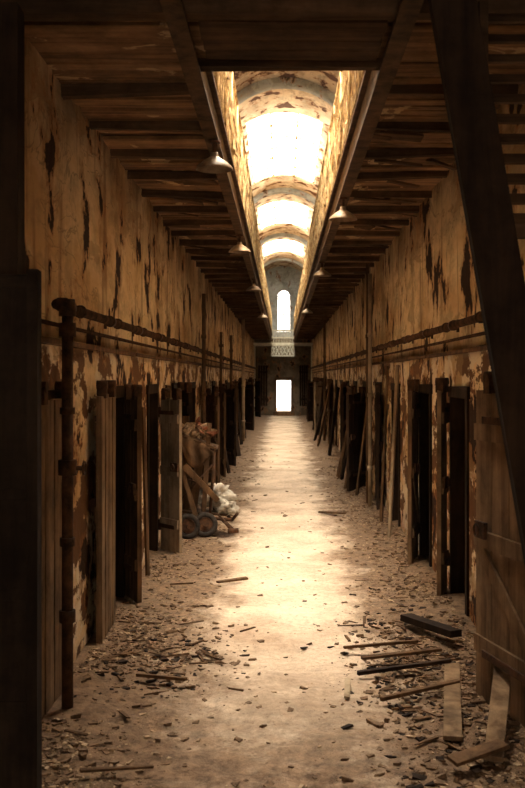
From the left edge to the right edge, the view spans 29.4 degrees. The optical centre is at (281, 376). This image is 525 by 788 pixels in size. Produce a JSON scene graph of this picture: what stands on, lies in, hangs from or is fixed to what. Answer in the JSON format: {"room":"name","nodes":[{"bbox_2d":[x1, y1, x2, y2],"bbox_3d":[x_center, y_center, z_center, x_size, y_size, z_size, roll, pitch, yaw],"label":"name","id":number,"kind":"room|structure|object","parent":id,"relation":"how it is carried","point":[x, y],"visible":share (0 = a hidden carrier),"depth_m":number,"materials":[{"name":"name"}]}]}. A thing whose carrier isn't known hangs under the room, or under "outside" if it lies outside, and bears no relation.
{"room":"prison interior","nodes":[
{"label":"prison interior","id":0,"kind":"room"},
{"bbox_2d":[24,37,253,662],"bbox_3d":[-1.615,0.025,24.000,0.350,4.150,56.000,0,0,0],"label":"wall","id":1,"kind":"structure","parent":0,"point":[92,236],"depth_m":7.60,"materials":[{"name":"paint"}]},
{"bbox_2d":[41,381,61,717],"bbox_3d":[-1.391,1.000,5.978,0.168,1.949,0.802,0,0,3],"label":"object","id":2,"kind":"object","parent":1,"relation":"attached to","point":[51,416],"depth_m":5.92,"materials":[{"name":"brown wood"}]},
{"bbox_2d":[89,380,115,643],"bbox_3d":[-1.376,1.000,7.762,0.148,1.948,0.761,0,0,-2],"label":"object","id":3,"kind":"object","parent":1,"relation":"attached to","point":[105,407],"depth_m":7.57,"materials":[{"name":"brown wood"}]},
{"bbox_2d":[124,384,141,602],"bbox_3d":[-1.354,1.020,8.906,0.127,1.907,0.448,0,0,-25],"label":"planks","id":4,"kind":"object","parent":1,"relation":"attached to","point":[133,439],"depth_m":8.79,"materials":[{"name":"brown wood"}]},
{"bbox_2d":[124,419,136,571],"bbox_3d":[-1.358,1.034,8.897,0.030,1.329,0.386,0,0,-25],"label":"batten","id":5,"kind":"object","parent":4,"relation":"attached to","point":[129,424],"visible":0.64,"depth_m":8.83,"materials":[{"name":"brown wood"}]},
{"bbox_2d":[48,379,246,597],"bbox_3d":[-1.528,1.039,28.110,0.237,1.930,45.250,0,0,0],"label":"door frame","id":6,"kind":"structure","parent":1,"relation":"attached to","point":[152,390],"depth_m":10.63,"materials":[{"name":"brown wood"}]},
{"bbox_2d":[41,336,253,372],"bbox_3d":[-1.417,-0.221,28.324,0.053,0.049,46.752,0,0,0],"label":"trim","id":7,"kind":"structure","parent":1,"relation":"attached to","point":[44,340],"depth_m":8.34,"materials":[{"name":"brown wood"}]},
{"bbox_2d":[41,299,255,370],"bbox_3d":[-1.363,-0.403,27.250,0.154,0.194,44.500,0,0,0],"label":"pipe","id":8,"kind":"object","parent":1,"relation":"attached to","point":[81,311],"visible":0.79,"depth_m":8.69,"materials":[{"name":"metal"}]},
{"bbox_2d":[158,388,181,552],"bbox_3d":[-1.276,1.050,11.339,0.132,1.847,0.425,0,0,-39],"label":"planks","id":9,"kind":"object","parent":1,"relation":"attached to","point":[171,434],"depth_m":11.29,"materials":[{"name":"brown wood"}]},
{"bbox_2d":[160,414,178,528],"bbox_3d":[-1.278,1.065,11.331,0.030,1.288,0.356,0,0,-40],"label":"batten","id":10,"kind":"object","parent":9,"relation":"attached to","point":[165,470],"visible":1,"depth_m":11.31,"materials":[{"name":"brown wood"}]},
{"bbox_2d":[206,388,219,483],"bbox_3d":[-1.258,1.087,17.594,0.128,1.771,0.830,0,0,-21],"label":"door frame","id":11,"kind":"structure","parent":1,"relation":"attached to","point":[213,417],"depth_m":17.33,"materials":[{"name":"brown wood"}]},
{"bbox_2d":[206,405,216,476],"bbox_3d":[-1.259,1.105,17.581,0.028,1.237,0.780,0,0,-21],"label":"batten","id":12,"kind":"object","parent":11,"relation":"attached to","point":[208,407],"visible":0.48,"depth_m":17.48,"materials":[{"name":"brown wood"}]},
{"bbox_2d":[213,387,225,476],"bbox_3d":[-1.277,1.083,20.041,0.127,1.780,0.826,0,0,-19],"label":"door frame","id":13,"kind":"structure","parent":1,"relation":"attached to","point":[222,396],"depth_m":19.68,"materials":[{"name":"brown wood"}]},
{"bbox_2d":[220,401,223,464],"bbox_3d":[-1.280,1.101,20.026,0.029,1.240,0.778,0,0,-19],"label":"batten","id":14,"kind":"object","parent":13,"relation":"attached to","point":[221,402],"visible":0.36,"depth_m":19.73,"materials":[{"name":"brown wood"}]},
{"bbox_2d":[222,384,235,465],"bbox_3d":[-1.234,1.061,22.502,0.129,1.824,0.834,0,0,-25],"label":"door","id":15,"kind":"structure","parent":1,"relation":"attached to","point":[230,406],"depth_m":22.28,"materials":[{"name":"brown wood"}]},
{"bbox_2d":[235,385,237,431],"bbox_3d":[-1.294,1.095,27.376,0.047,1.759,0.802,0,0,-12],"label":"planks","id":16,"kind":"object","parent":1,"relation":"attached to","point":[236,386],"visible":0.2,"depth_m":26.99,"materials":[{"name":"brown wood"}]},
{"bbox_2d":[239,381,241,426],"bbox_3d":[-1.323,1.052,32.273,0.047,1.842,0.798,0,0,-8],"label":"planks","id":17,"kind":"object","parent":1,"relation":"attached to","point":[240,382],"visible":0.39,"depth_m":32.25,"materials":[{"name":"brown wood"}]},
{"bbox_2d":[245,381,253,429],"bbox_3d":[-1.235,1.068,37.201,0.130,1.811,0.833,0,0,-25],"label":"planks","id":18,"kind":"object","parent":1,"relation":"attached to","point":[249,396],"depth_m":37.15,"materials":[{"name":"brown wood"}]},
{"bbox_2d":[255,381,260,416],"bbox_3d":[-1.216,1.074,49.447,0.047,1.799,0.807,0,0,-23],"label":"planks","id":19,"kind":"object","parent":1,"relation":"attached to","point":[257,389],"visible":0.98,"depth_m":49.25,"materials":[{"name":"brown wood"}]},
{"bbox_2d":[254,384,259,411],"bbox_3d":[-1.245,1.033,49.434,0.028,1.328,0.780,0,0,-24],"label":"batten","id":20,"kind":"object","parent":19,"relation":"attached to","point":[254,384],"visible":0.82,"depth_m":49.32,"materials":[{"name":"brown wood"}]},
{"bbox_2d":[0,0,524,339],"bbox_3d":[0.064,-1.919,25.669,3.029,0.248,46.467,0,0,0],"label":"ceiling","id":21,"kind":"structure","parent":0,"point":[323,304],"depth_m":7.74,"materials":[{"name":"brown wood"}]},
{"bbox_2d":[159,0,271,341],"bbox_3d":[-0.520,-1.910,26.700,0.100,0.320,45.400,0,0,0],"label":"ceiling beam","id":22,"kind":"structure","parent":21,"relation":"attached to","point":[201,86],"depth_m":7.11,"materials":[{"name":"brown wood"}]},
{"bbox_2d":[196,139,232,172],"bbox_3d":[-0.500,-1.641,7.400,0.280,0.215,0.280,0,0,0],"label":"pendant lamp","id":23,"kind":"object","parent":22,"relation":"hanging from","point":[214,163],"visible":1,"depth_m":7.38,"materials":[{"name":"metal"}]},
{"bbox_2d":[229,234,250,253],"bbox_3d":[-0.520,-1.641,12.300,0.280,0.215,0.280,0,0,0],"label":"pendant lamp","id":24,"kind":"object","parent":22,"relation":"hanging from","point":[239,248],"visible":1,"depth_m":12.26,"materials":[{"name":"metal"}]},
{"bbox_2d":[213,71,271,330],"bbox_3d":[-0.500,-2.543,27.647,0.086,0.957,43.505,0,0,0],"label":"wall","id":25,"kind":"structure","parent":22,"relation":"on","point":[224,81],"depth_m":11.98,"materials":[{"name":"beige paint"}]},
{"bbox_2d":[246,279,261,290],"bbox_3d":[-0.500,-1.641,17.800,0.280,0.215,0.280,0,0,0],"label":"pendant lamp","id":26,"kind":"object","parent":22,"relation":"hanging from","point":[253,287],"visible":1,"depth_m":17.75,"materials":[{"name":"metal"}]},
{"bbox_2d":[198,20,387,60],"bbox_3d":[0.055,-1.862,5.450,1.000,0.038,0.809,0,0,0],"label":"ceiling panel","id":27,"kind":"object","parent":21,"relation":"attached to","point":[325,40],"depth_m":5.51,"materials":[{"name":"brown wood"}]},
{"bbox_2d":[293,0,423,341],"bbox_3d":[0.610,-1.910,26.700,0.100,0.320,45.400,0,0,0],"label":"ceiling beam","id":28,"kind":"structure","parent":21,"relation":"attached to","point":[376,85],"depth_m":7.36,"materials":[{"name":"brown wood"}]},
{"bbox_2d":[301,304,312,312],"bbox_3d":[0.600,-1.641,24.000,0.280,0.215,0.280,0,0,0],"label":"pendant lamp","id":29,"kind":"object","parent":28,"relation":"hanging from","point":[306,310],"visible":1,"depth_m":23.93,"materials":[{"name":"metal"}]},
{"bbox_2d":[313,262,330,276],"bbox_3d":[0.610,-1.641,15.200,0.280,0.215,0.280,0,0,0],"label":"pendant lamp","id":30,"kind":"object","parent":28,"relation":"hanging from","point":[321,273],"visible":1,"depth_m":15.15,"materials":[{"name":"metal"}]},
{"bbox_2d":[294,71,364,330],"bbox_3d":[0.590,-2.546,27.647,0.088,0.951,43.505,0,0,0],"label":"wall","id":31,"kind":"structure","parent":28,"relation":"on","point":[349,82],"depth_m":11.86,"materials":[{"name":"beige paint"}]},
{"bbox_2d":[329,197,356,221],"bbox_3d":[0.595,-1.641,9.760,0.280,0.215,0.280,0,0,0],"label":"pendant lamp","id":32,"kind":"object","parent":28,"relation":"hanging from","point":[342,215],"visible":1,"depth_m":9.72,"materials":[{"name":"metal"}]},
{"bbox_2d":[254,266,311,415],"bbox_3d":[0.050,-1.900,52.200,3.800,8.000,0.400,0,0,0],"label":"wall","id":33,"kind":"structure","parent":0,"point":[279,278],"depth_m":51.99,"materials":[{"name":"paint"}]},
{"bbox_2d":[258,365,267,405],"bbox_3d":[-0.986,0.441,51.945,0.467,2.076,0.070,0,0,0],"label":"shutters","id":34,"kind":"object","parent":33,"relation":"attached to","point":[264,372],"depth_m":51.94,"materials":[{"name":"brown wood"}]},
{"bbox_2d":[273,377,294,415],"bbox_3d":[0.100,1.010,51.745,1.100,1.980,0.490,0,0,0],"label":"door frame","id":35,"kind":"structure","parent":33,"relation":"in","point":[275,413],"depth_m":51.93,"materials":[{"name":"brown wood"}]},
{"bbox_2d":[277,290,290,331],"bbox_3d":[0.090,-3.458,52.175,0.720,2.176,0.050,0,0,0],"label":"window","id":36,"kind":"structure","parent":33,"relation":"in","point":[283,296],"depth_m":52.15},
{"bbox_2d":[299,365,307,405],"bbox_3d":[1.116,0.441,51.945,0.415,2.076,0.070,0,0,0],"label":"shutters","id":37,"kind":"object","parent":33,"relation":"attached to","point":[305,371],"depth_m":51.94,"materials":[{"name":"brown wood"}]},
{"bbox_2d":[42,415,524,787],"bbox_3d":[0.050,1.973,24.950,6.900,0.121,57.900,0,0,0],"label":"floor","id":38,"kind":"structure","parent":0,"point":[294,737],"depth_m":7.24,"materials":[{"name":"beige concrete"}]},
{"bbox_2d":[0,2,24,273],"bbox_3d":[-1.341,0.089,4.826,0.169,3.750,0.147,0,0,0],"label":"timber post","id":39,"kind":"object","parent":38,"relation":"on","point":[12,102],"visible":0.43,"depth_m":4.75,"materials":[{"name":"brown wood"}]},
{"bbox_2d":[0,274,25,787],"bbox_3d":[-1.260,0.738,4.504,0.326,2.402,0.056,0,0,0],"label":"door","id":40,"kind":"structure","parent":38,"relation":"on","point":[12,300],"depth_m":4.48,"materials":[{"name":"grey paint"}]},
{"bbox_2d":[0,269,41,787],"bbox_3d":[-1.254,0.750,4.499,0.332,2.464,0.088,0,0,0],"label":"door frame","id":41,"kind":"structure","parent":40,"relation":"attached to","point":[32,494],"depth_m":4.46,"materials":[{"name":"grey paint"}]},
{"bbox_2d":[56,298,86,709],"bbox_3d":[-1.246,0.766,5.920,0.167,2.469,0.119,0,0,0],"label":"standpipe","id":42,"kind":"object","parent":38,"relation":"on","point":[67,466],"visible":0.93,"depth_m":5.89,"materials":[{"name":"metal"}]},
{"bbox_2d":[80,765,153,772],"bbox_3d":[-0.825,1.958,5.000,0.367,0.038,0.026,0,0,-16],"label":"plank","id":43,"kind":"object","parent":38,"relation":"on","point":[133,767],"visible":1,"depth_m":4.99,"materials":[{"name":"brown wood"}]},
{"bbox_2d":[142,407,149,575],"bbox_3d":[-1.357,1.140,9.926,0.120,1.681,0.062,0,0,42],"label":"leaning board","id":44,"kind":"object","parent":38,"relation":"on","point":[144,445],"visible":0.93,"depth_m":9.91,"materials":[{"name":"brown wood"}]},
{"bbox_2d":[136,673,186,680],"bbox_3d":[-0.785,1.950,6.499,0.350,0.026,0.034,0,0,17],"label":"plank","id":45,"kind":"object","parent":38,"relation":"on","point":[144,675],"visible":1,"depth_m":6.49,"materials":[{"name":"brown wood"}]},
{"bbox_2d":[177,382,191,513],"bbox_3d":[-1.291,1.020,13.040,0.129,1.908,0.390,0,0,-31],"label":"door frame","id":46,"kind":"structure","parent":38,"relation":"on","point":[186,396],"depth_m":12.93,"materials":[{"name":"brown wood"}]},
{"bbox_2d":[182,406,187,413],"bbox_3d":[-1.296,1.034,13.035,0.028,1.323,0.316,0,0,-31],"label":"batten","id":47,"kind":"object","parent":46,"relation":"attached to","point":[184,408],"visible":0.23,"depth_m":12.94,"materials":[{"name":"brown wood"}]},
{"bbox_2d":[201,294,205,479],"bbox_3d":[-1.220,0.350,15.600,0.083,3.300,0.083,0,0,0],"label":"vertical pipe","id":48,"kind":"object","parent":38,"relation":"on","point":[203,336],"visible":0.7,"depth_m":15.57,"materials":[{"name":"brown metal"}]},
{"bbox_2d":[182,416,240,538],"bbox_3d":[-0.941,1.245,12.556,0.861,1.503,0.778,0,0,0],"label":"cart","id":49,"kind":"object","parent":38,"relation":"on","point":[202,522],"visible":0.93,"depth_m":12.50,"materials":[{"name":"wood"}]},
{"bbox_2d":[219,332,222,392],"bbox_3d":[-1.220,0.550,20.000,0.083,2.900,0.083,0,0,0],"label":"vertical pipe","id":50,"kind":"object","parent":38,"relation":"on","point":[220,344],"visible":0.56,"depth_m":19.97,"materials":[{"name":"brown metal"}]},
{"bbox_2d":[226,450,230,472],"bbox_3d":[-1.224,1.194,20.394,0.446,1.593,0.106,0,0,-35],"label":"leaning board","id":51,"kind":"object","parent":38,"relation":"on","point":[227,461],"visible":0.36,"depth_m":20.45,"materials":[{"name":"brown wood"}]},
{"bbox_2d":[229,335,232,388],"bbox_3d":[-1.220,0.500,24.000,0.097,3.000,0.097,0,0,0],"label":"vertical pipe","id":52,"kind":"object","parent":38,"relation":"on","point":[231,336],"visible":0.38,"depth_m":23.97,"materials":[{"name":"brown metal"}]},
{"bbox_2d":[216,576,247,582],"bbox_3d":[-0.480,1.965,9.676,0.319,0.033,0.062,0,0,-28],"label":"plank","id":53,"kind":"object","parent":38,"relation":"on","point":[245,577],"visible":1,"depth_m":9.66,"materials":[{"name":"brown wood"}]},
{"bbox_2d":[225,382,240,455],"bbox_3d":[-1.220,1.060,25.076,0.401,1.855,0.289,0,0,28],"label":"leaning board","id":54,"kind":"object","parent":38,"relation":"on","point":[238,453],"visible":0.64,"depth_m":25.05,"materials":[{"name":"brown wood"}]},
{"bbox_2d":[238,393,242,444],"bbox_3d":[-1.274,1.058,29.400,0.346,1.853,0.182,0,0,43],"label":"leaning board","id":55,"kind":"object","parent":38,"relation":"on","point":[239,415],"visible":0.57,"depth_m":29.36,"materials":[{"name":"brown wood"}]},
{"bbox_2d":[241,319,245,440],"bbox_3d":[-1.200,0.110,31.000,0.138,3.780,0.138,0,0,0],"label":"vertical pipe","id":56,"kind":"object","parent":38,"relation":"on","point":[243,356],"visible":0.96,"depth_m":30.96,"materials":[{"name":"brown metal"}]},
{"bbox_2d":[253,330,312,415],"bbox_3d":[0.050,-0.175,50.725,2.940,4.350,2.450,0,0,0],"label":"gallery catwalk","id":57,"kind":"object","parent":38,"relation":"on","point":[273,344],"visible":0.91,"depth_m":49.55,"materials":[{"name":"paint"}]},
{"bbox_2d":[42,445,524,787],"bbox_3d":[0.048,1.977,16.698,2.934,0.142,24.071,0,0,0],"label":"rubble","id":58,"kind":"object","parent":38,"relation":"on","point":[63,758],"visible":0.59,"depth_m":6.44,"materials":[{"name":"stone"}]},
{"bbox_2d":[400,613,461,637],"bbox_3d":[1.132,1.899,7.650,0.101,0.074,0.675,0,0,-26],"label":"charred timber","id":59,"kind":"object","parent":58,"relation":"on","point":[425,623],"visible":1,"depth_m":7.58,"materials":[{"name":"brown wood"}]},
{"bbox_2d":[65,587,521,787],"bbox_3d":[0.052,1.977,7.223,2.908,0.117,5.095,0,0,0],"label":"fragments","id":60,"kind":"object","parent":38,"relation":"on","point":[415,776],"visible":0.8,"depth_m":6.50,"materials":[{"name":"brown wood"}]},
{"bbox_2d":[343,639,418,648],"bbox_3d":[0.725,1.949,7.299,0.563,0.042,0.038,0,0,-10],"label":"plank","id":61,"kind":"object","parent":60,"relation":"on","point":[413,640],"visible":1,"depth_m":7.29,"materials":[{"name":"brown wood"}]},
{"bbox_2d":[64,472,524,781],"bbox_3d":[0.014,1.971,12.865,2.676,0.099,15.988,0,0,0],"label":"scraps","id":62,"kind":"object","parent":38,"relation":"on","point":[410,708],"visible":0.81,"depth_m":6.98,"materials":[{"name":"brown wood"}]},
{"bbox_2d":[318,381,322,434],"bbox_3d":[1.340,1.003,33.980,0.229,1.964,0.235,0,0,17],"label":"leaning board","id":63,"kind":"object","parent":38,"relation":"on","point":[321,402],"visible":0.43,"depth_m":33.88,"materials":[{"name":"brown wood"}]},
{"bbox_2d":[314,389,327,440],"bbox_3d":[1.225,1.170,31.223,0.452,1.626,0.215,0,0,17],"label":"leaning board","id":64,"kind":"object","parent":38,"relation":"on","point":[321,413],"visible":0.86,"depth_m":31.18,"materials":[{"name":"brown wood"}]},
{"bbox_2d":[323,320,325,440],"bbox_3d":[1.320,0.110,31.000,0.111,3.780,0.111,0,0,0],"label":"vertical pipe","id":65,"kind":"object","parent":38,"relation":"on","point":[324,321],"visible":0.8,"depth_m":30.97,"materials":[{"name":"brown metal"}]},
{"bbox_2d":[317,381,331,446],"bbox_3d":[1.230,1.061,28.892,0.098,1.893,0.772,0,0,40],"label":"leaning board","id":66,"kind":"object","parent":38,"relation":"on","point":[330,383],"visible":1,"depth_m":28.85,"materials":[{"name":"brown wood"}]},
{"bbox_2d":[318,511,345,513],"bbox_3d":[0.724,1.959,14.447,0.462,0.053,0.083,0,0,40],"label":"plank","id":67,"kind":"object","parent":38,"relation":"on","point":[325,512],"visible":1,"depth_m":14.43,"materials":[{"name":"brown wood"}]},
{"bbox_2d":[328,387,339,455],"bbox_3d":[1.309,1.123,25.308,0.547,1.764,0.167,0,0,-42],"label":"leaning board","id":68,"kind":"object","parent":38,"relation":"on","point":[337,388],"visible":0.93,"depth_m":25.26,"materials":[{"name":"brown wood"}]},
{"bbox_2d":[336,430,345,476],"bbox_3d":[1.270,1.198,19.952,0.575,1.605,0.112,0,0,-40],"label":"leaning board","id":69,"kind":"object","parent":38,"relation":"on","point":[338,469],"visible":0.43,"depth_m":19.80,"materials":[{"name":"brown wood"}]},
{"bbox_2d":[340,445,346,479],"bbox_3d":[1.294,1.222,19.306,0.407,1.545,0.149,0,0,-18],"label":"leaning board","id":70,"kind":"object","parent":38,"relation":"on","point":[345,456],"visible":0.29,"depth_m":19.22,"materials":[{"name":"brown wood"}]},
{"bbox_2d":[338,388,355,477],"bbox_3d":[1.286,1.101,19.685,0.471,1.790,0.148,0,0,-26],"label":"leaning board","id":71,"kind":"object","parent":38,"relation":"on","point":[344,446],"visible":0.5,"depth_m":19.58,"materials":[{"name":"brown wood"}]},
{"bbox_2d":[344,678,350,697],"bbox_3d":[0.414,1.967,6.325,0.039,0.024,0.355,0,0,5],"label":"plank","id":72,"kind":"object","parent":38,"relation":"on","point":[347,680],"visible":1,"depth_m":6.30,"materials":[{"name":"brown wood"}]},
{"bbox_2d":[344,390,364,488],"bbox_3d":[1.283,1.105,17.762,0.375,1.765,0.159,0,0,6],"label":"leaning board","id":73,"kind":"object","parent":38,"relation":"on","point":[362,391],"visible":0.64,"depth_m":17.70,"materials":[{"name":"brown wood"}]},
{"bbox_2d":[355,411,365,494],"bbox_3d":[1.340,1.181,16.595,0.300,1.609,0.124,0,0,-13],"label":"leaning board","id":74,"kind":"object","parent":38,"relation":"on","point":[364,427],"visible":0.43,"depth_m":16.55,"materials":[{"name":"brown wood"}]},
{"bbox_2d":[365,264,369,502],"bbox_3d":[1.330,0.125,15.500,0.077,3.750,0.077,0,0,0],"label":"vertical pipe","id":75,"kind":"object","parent":38,"relation":"on","point":[367,265],"visible":0.48,"depth_m":15.48,"materials":[{"name":"brown metal"}]},
{"bbox_2d":[367,273,372,506],"bbox_3d":[1.320,0.225,15.000,0.083,3.550,0.083,0,0,0],"label":"vertical pipe","id":76,"kind":"object","parent":38,"relation":"on","point":[369,334],"visible":0.91,"depth_m":14.97,"materials":[{"name":"brown metal"}]},
{"bbox_2d":[380,366,388,521],"bbox_3d":[1.407,0.914,13.750,0.063,2.135,0.221,0,0,44],"label":"leaning board","id":77,"kind":"object","parent":38,"relation":"on","point":[387,367],"visible":1,"depth_m":13.72,"materials":[{"name":"brown wood"}]},
{"bbox_2d":[387,365,399,536],"bbox_3d":[1.388,0.916,12.475,0.064,2.144,0.289,0,0,37],"label":"leaning board","id":78,"kind":"object","parent":38,"relation":"on","point":[397,367],"visible":1,"depth_m":12.44,"materials":[{"name":"brown wood"}]},
{"bbox_2d":[361,647,441,659],"bbox_3d":[0.834,1.927,6.960,0.584,0.052,0.049,0,0,-12],"label":"plank","id":79,"kind":"object","parent":38,"relation":"on","point":[436,649],"visible":1,"depth_m":6.95,"materials":[{"name":"brown wood"}]},
{"bbox_2d":[357,658,451,675],"bbox_3d":[0.822,1.937,6.683,0.656,0.074,0.039,0,0,-11],"label":"plank","id":80,"kind":"object","parent":38,"relation":"on","point":[447,660],"visible":1,"depth_m":6.67,"materials":[{"name":"brown wood"}]},
{"bbox_2d":[379,679,459,701],"bbox_3d":[0.859,1.941,6.199,0.605,0.044,0.034,0,0,-30],"label":"plank","id":81,"kind":"object","parent":38,"relation":"on","point":[454,681],"visible":1,"depth_m":6.18,"materials":[{"name":"brown wood"}]},
{"bbox_2d":[443,663,461,740],"bbox_3d":[1.038,1.955,6.101,0.106,0.057,1.321,0,0,9],"label":"plank","id":82,"kind":"object","parent":38,"relation":"on","point":[452,714],"visible":1,"depth_m":5.91,"materials":[{"name":"brown wood"}]},
{"bbox_2d":[428,0,524,564],"bbox_3d":[1.082,0.085,4.548,0.841,3.731,0.096,0,0,0],"label":"leaning timber","id":83,"kind":"object","parent":38,"relation":"on","point":[456,24],"visible":1,"depth_m":4.50,"materials":[{"name":"brown wood"}]},
{"bbox_2d":[447,739,509,766],"bbox_3d":[1.004,1.921,5.114,0.323,0.065,0.101,0,0,-24],"label":"plank","id":84,"kind":"object","parent":38,"relation":"on","point":[483,750],"visible":1,"depth_m":5.10,"materials":[{"name":"brown wood"}]},
{"bbox_2d":[483,665,509,762],"bbox_3d":[1.190,1.833,5.500,0.102,0.261,0.839,0,0,16],"label":"plank","id":85,"kind":"object","parent":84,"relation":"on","point":[499,698],"visible":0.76,"depth_m":5.46,"materials":[{"name":"brown wood"}]},
{"bbox_2d":[473,371,524,727],"bbox_3d":[1.305,0.969,5.742,0.127,2.007,0.921,0,0,-13],"label":"planks","id":86,"kind":"object","parent":38,"relation":"on","point":[495,507],"depth_m":5.93,"materials":[{"name":"brown wood"}]},
{"bbox_2d":[474,423,524,674],"bbox_3d":[1.295,0.983,5.753,0.028,1.396,0.869,0,0,-13],"label":"batten","id":87,"kind":"object","parent":86,"relation":"attached to","point":[495,543],"visible":0.75,"depth_m":5.84,"materials":[{"name":"brown wood"}]},
{"bbox_2d":[233,71,357,272],"bbox_3d":[0.050,-5.055,24.000,3.340,1.670,56.000,0,0,0],"label":"vault","id":88,"kind":"object","parent":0,"point":[276,100],"visible":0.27,"depth_m":21.62,"materials":[{"name":"paint"}]},
{"bbox_2d":[263,240,302,256],"bbox_3d":[0.050,-5.675,44.000,1.775,0.330,4.040,0,0,0],"label":"skylight","id":89,"kind":"object","parent":88,"relation":"attached to","point":[294,247],"visible":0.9,"depth_m":44.25,"materials":[{"name":"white glass"}]},
{"bbox_2d":[258,201,308,229],"bbox_3d":[0.050,-5.675,35.200,1.775,0.330,4.840,0,0,0],"label":"skylight","id":90,"kind":"object","parent":88,"relation":"attached to","point":[281,212],"visible":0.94,"depth_m":35.18,"materials":[{"name":"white glass"}]},
{"bbox_2d":[246,112,322,183],"bbox_3d":[0.050,-5.675,25.200,1.775,0.330,6.840,0,0,0],"label":"skylight","id":91,"kind":"object","parent":88,"relation":"attached to","point":[283,143],"visible":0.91,"depth_m":24.73,"materials":[{"name":"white glass"}]},
{"bbox_2d":[237,77,334,267],"bbox_3d":[0.050,-4.990,27.250,3.080,1.540,42.900,0,0,0],"label":"trim","id":92,"kind":"structure","parent":88,"relation":"attached to","point":[307,86],"depth_m":19.44,"materials":[{"name":"paint"}]},
{"bbox_2d":[312,84,524,625],"bbox_3d":[1.715,0.025,24.000,0.350,4.150,56.000,0,0,0],"label":"wall","id":93,"kind":"structure","parent":0,"point":[425,279],"depth_m":10.66,"materials":[{"name":"paint"}]},
{"bbox_2d":[307,383,312,421],"bbox_3d":[1.303,1.110,44.501,0.048,1.728,0.808,0,0,26],"label":"planks","id":94,"kind":"object","parent":93,"relation":"attached to","point":[309,391],"visible":0.66,"depth_m":44.28,"materials":[{"name":"brown wood"}]},
{"bbox_2d":[314,378,322,433],"bbox_3d":[1.327,1.005,34.704,0.129,1.937,0.834,0,0,26],"label":"planks","id":95,"kind":"object","parent":93,"relation":"attached to","point":[317,393],"depth_m":34.42,"materials":[{"name":"brown wood"}]},
{"bbox_2d":[315,387,322,425],"bbox_3d":[1.328,1.019,34.689,0.028,1.347,0.782,0,0,26],"label":"batten","id":96,"kind":"object","parent":95,"relation":"attached to","point":[317,388],"visible":0.43,"depth_m":34.49,"materials":[{"name":"brown wood"}]},
{"bbox_2d":[328,384,331,443],"bbox_3d":[1.418,1.066,29.770,0.047,1.815,0.795,0,0,9],"label":"planks","id":97,"kind":"object","parent":93,"relation":"attached to","point":[330,395],"visible":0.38,"depth_m":29.55,"materials":[{"name":"brown wood"}]},
{"bbox_2d":[341,381,347,444],"bbox_3d":[1.432,1.037,22.433,0.127,1.874,0.823,0,0,10],"label":"planks","id":98,"kind":"object","parent":93,"relation":"attached to","point":[343,390],"depth_m":22.05,"materials":[{"name":"brown wood"}]},
{"bbox_2d":[346,387,365,491],"bbox_3d":[1.329,1.073,17.552,0.129,1.802,0.835,0,0,25],"label":"door","id":99,"kind":"structure","parent":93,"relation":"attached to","point":[355,418],"depth_m":17.37,"materials":[{"name":"brown wood"}]},
{"bbox_2d":[349,403,365,476],"bbox_3d":[1.331,1.089,17.540,0.028,1.256,0.781,0,0,26],"label":"batten","id":100,"kind":"object","parent":99,"relation":"attached to","point":[362,405],"visible":0.8,"depth_m":17.45,"materials":[{"name":"brown wood"}]},
{"bbox_2d":[375,384,381,509],"bbox_3d":[1.467,1.039,15.080,0.127,1.871,0.822,0,0,5],"label":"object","id":101,"kind":"object","parent":93,"relation":"attached to","point":[377,393],"depth_m":14.68,"materials":[{"name":"brown wood"}]},
{"bbox_2d":[379,403,380,492],"bbox_3d":[1.473,1.054,15.068,0.029,1.303,0.768,0,0,5],"label":"batten","id":102,"kind":"object","parent":101,"relation":"attached to","point":[379,403],"visible":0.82,"depth_m":14.79,"materials":[{"name":"brown wood"}]},
{"bbox_2d":[310,311,484,370],"bbox_3d":[1.463,-0.403,27.250,0.154,0.194,44.500,0,0,0],"label":"pipe","id":103,"kind":"object","parent":93,"relation":"attached to","point":[453,325],"visible":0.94,"depth_m":9.95,"materials":[{"name":"metal"}]},
{"bbox_2d":[312,344,487,372],"bbox_3d":[1.518,-0.221,27.600,0.052,0.049,45.302,0,0,0],"label":"trim","id":104,"kind":"structure","parent":93,"relation":"attached to","point":[480,347],"depth_m":10.15,"materials":[{"name":"brown wood"}]},
{"bbox_2d":[407,379,420,564],"bbox_3d":[1.446,0.999,10.816,0.130,1.947,0.659,0,0,14],"label":"door","id":105,"kind":"structure","parent":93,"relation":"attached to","point":[413,397],"depth_m":10.57,"materials":[{"name":"brown wood"}]},
{"bbox_2d":[412,408,419,537],"bbox_3d":[1.449,1.013,10.803,0.028,1.356,0.605,0,0,14],"label":"batten","id":106,"kind":"object","parent":105,"relation":"attached to","point":[415,412],"visible":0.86,"depth_m":10.72,"materials":[{"name":"brown wood"}]},
{"bbox_2d":[435,378,449,595],"bbox_3d":[1.474,0.990,9.075,0.127,1.968,0.292,0,0,22],"label":"door","id":107,"kind":"structure","parent":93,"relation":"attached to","point":[441,397],"depth_m":8.99,"materials":[{"name":"brown wood"}]},
{"bbox_2d":[441,412,448,564],"bbox_3d":[1.482,1.003,9.079,0.028,1.368,0.204,0,0,23],"label":"batten","id":108,"kind":"object","parent":107,"relation":"attached to","point":[445,415],"visible":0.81,"depth_m":9.03,"materials":[{"name":"brown wood"}]},
{"bbox_2d":[478,0,524,238],"bbox_3d":[1.225,0.090,4.750,0.590,3.720,0.100,0,0,0],"label":"louvered shutter","id":109,"kind":"object","parent":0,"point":[485,18],"visible":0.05,"depth_m":4.73,"materials":[{"name":"brown wood"}]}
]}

